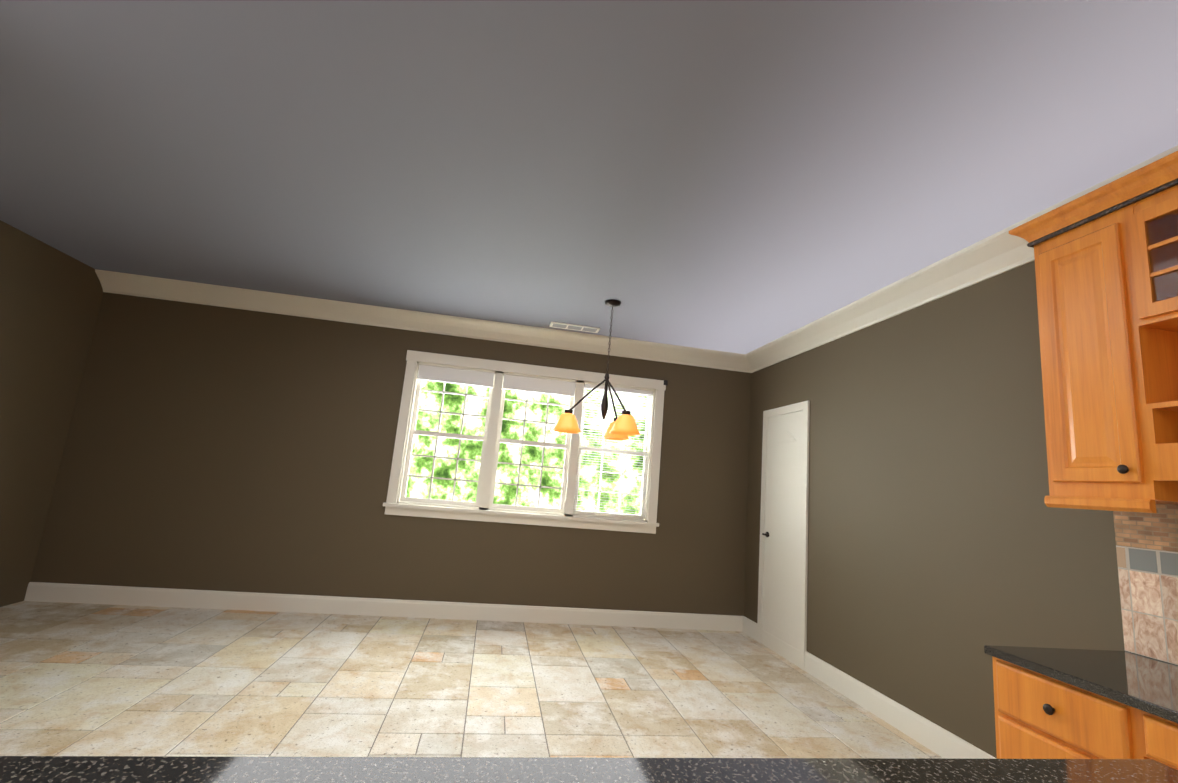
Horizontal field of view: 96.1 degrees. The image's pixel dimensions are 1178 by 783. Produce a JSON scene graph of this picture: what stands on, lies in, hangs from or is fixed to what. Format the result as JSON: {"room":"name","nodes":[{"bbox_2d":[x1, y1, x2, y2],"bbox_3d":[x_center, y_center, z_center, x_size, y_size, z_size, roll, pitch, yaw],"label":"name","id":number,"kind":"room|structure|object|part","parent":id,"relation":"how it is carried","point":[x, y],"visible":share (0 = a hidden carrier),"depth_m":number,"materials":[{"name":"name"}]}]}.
{"room":"kitchen","nodes":[
{"label":"kitchen","id":0,"kind":"room"},
{"bbox_2d":[0,220,103,606],"bbox_3d":[-3.614,-0.341,0.274,0.100,2.690,8.610,6,-10,-9],"label":"wall","id":1,"kind":"structure","parent":0,"point":[50,300],"depth_m":4.03,"materials":[{"name":"brown paint"}]},
{"bbox_2d":[24,582,996,758],"bbox_3d":[-0.729,1.251,0.536,6.000,0.140,8.410,6,-10,-9],"label":"baseboard","id":2,"kind":"structure","parent":1,"relation":"attached to","point":[935,738],"depth_m":4.40,"materials":[{"name":"beige wood"}]},
{"bbox_2d":[95,145,1177,372],"bbox_3d":[-0.515,-1.247,0.970,6.000,0.149,8.410,6,-10,-9],"label":"crown molding","id":3,"kind":"structure","parent":1,"relation":"attached to","point":[999,252],"depth_m":4.65,"materials":[{"name":"beige wood"}]},
{"bbox_2d":[30,292,751,615],"bbox_3d":[-1.359,0.656,4.892,6.000,2.690,0.100,6,-10,-9],"label":"wall","id":4,"kind":"structure","parent":0,"point":[213,448],"depth_m":4.67,"materials":[{"name":"brown paint"}]},
{"bbox_2d":[383,350,665,533],"bbox_3d":[-0.528,0.495,5.040,2.530,1.495,0.150,6,-10,-9],"label":"window","id":5,"kind":"structure","parent":4,"relation":"in","point":[483,507],"depth_m":5.00,"materials":[{"name":"beige wood"}]},
{"bbox_2d":[417,365,494,387],"bbox_3d":[-1.252,-0.142,5.007,0.697,0.142,0.030,6,-10,-9],"label":"window blinds","id":6,"kind":"object","parent":5,"relation":"attached to","point":[486,379],"depth_m":4.99,"materials":[{"name":"white"}]},
{"bbox_2d":[502,374,575,396],"bbox_3d":[-0.480,-0.054,5.130,0.696,0.142,0.030,6,-10,-9],"label":"window blinds","id":7,"kind":"object","parent":5,"relation":"attached to","point":[510,382],"depth_m":5.12,"materials":[{"name":"white"}]},
{"bbox_2d":[573,384,652,516],"bbox_3d":[0.243,0.565,5.161,0.700,1.225,0.030,6,-10,-9],"label":"window blinds","id":8,"kind":"object","parent":5,"relation":"attached to","point":[601,388],"depth_m":5.16,"materials":[{"name":"white plastic"}]},
{"bbox_2d":[0,601,941,757],"bbox_3d":[-0.739,1.369,0.515,6.200,0.100,8.610,6,-10,-9],"label":"floor","id":9,"kind":"structure","parent":0,"point":[80,679],"depth_m":3.10,"materials":[{"name":"beige tile"}]},
{"bbox_2d":[0,756,1177,782],"bbox_3d":[-0.601,0.560,-0.722,2.379,1.088,1.793,6,-10,-9],"label":"countertop","id":10,"kind":"structure","parent":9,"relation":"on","point":[129,769],"depth_m":0.34,"materials":[{"name":"black stone"}]},
{"bbox_2d":[991,655,1177,769],"bbox_3d":[1.802,1.355,1.733,0.627,0.769,0.464,6,-10,-9],"label":"base cabinet","id":11,"kind":"object","parent":9,"relation":"on","point":[1037,716],"depth_m":1.69,"materials":[{"name":"brown wood"}]},
{"bbox_2d":[984,645,1177,726],"bbox_3d":[1.914,0.885,1.319,0.642,0.029,1.453,6,-10,-9],"label":"countertop","id":12,"kind":"structure","parent":11,"relation":"on","point":[1142,683],"depth_m":1.75,"materials":[{"name":"grey stone"}]},
{"bbox_2d":[0,0,1177,353],"bbox_3d":[-0.504,-1.370,0.991,6.200,0.100,8.610,6,-10,-9],"label":"ceiling","id":13,"kind":"structure","parent":0,"point":[740,176],"depth_m":2.25,"materials":[{"name":"grey paint"}]},
{"bbox_2d":[549,322,599,332],"bbox_3d":[-0.134,-0.596,4.939,0.460,0.009,0.150,6,-10,-9],"label":"ceiling vent","id":14,"kind":"object","parent":13,"relation":"in","point":[574,327],"visible":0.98,"depth_m":4.92,"materials":[{"name":"beige metal"}]},
{"bbox_2d":[552,299,639,439],"bbox_3d":[0.090,-0.196,4.070,0.648,1.052,0.690,6,-10,-9],"label":"chandelier","id":15,"kind":"object","parent":13,"relation":"hanging from","point":[623,426],"visible":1,"depth_m":3.97,"materials":[{"name":"black metal"}]},
{"bbox_3d":[0.095,-0.252,4.080,0.486,0.939,0.528,6,-10,-9],"label":"frame","id":16,"kind":"part","parent":15,"relation":"part of","materials":[{"name":"black metal"}]},
{"bbox_2d":[744,260,1177,757],"bbox_3d":[2.372,0.339,1.232,0.100,2.690,8.610,6,-10,-9],"label":"wall","id":17,"kind":"structure","parent":0,"point":[946,544],"depth_m":3.02,"materials":[{"name":"brown paint"}]},
{"bbox_2d":[757,401,809,670],"bbox_3d":[1.657,1.162,4.593,0.060,2.100,0.750,6,-10,-9],"label":"pantry door","id":18,"kind":"structure","parent":17,"relation":"in","point":[782,582],"depth_m":4.55,"materials":[{"name":"beige wood"}]},
{"bbox_2d":[1024,179,1177,506],"bbox_3d":[2.072,-0.161,2.080,0.327,1.160,0.350,6,-10,-9],"label":"upper cabinet","id":19,"kind":"object","parent":17,"relation":"attached to","point":[1106,263],"depth_m":1.96,"materials":[{"name":"brown wood"}]},
{"bbox_2d":[1113,504,1177,664],"bbox_3d":[2.268,0.454,1.451,0.006,0.918,1.450,6,-10,-9],"label":"wall tile","id":20,"kind":"structure","parent":17,"relation":"attached to","point":[1147,551],"depth_m":2.02,"materials":[{"name":"beige tile"}]},
{"label":"outside","id":21,"kind":"structure","parent":0,"visible":0},
{"bbox_2d":[406,380,646,514],"bbox_3d":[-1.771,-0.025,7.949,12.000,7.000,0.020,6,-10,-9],"label":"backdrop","id":22,"kind":"structure","parent":21,"point":[441,489],"depth_m":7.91,"materials":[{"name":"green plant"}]}
]}

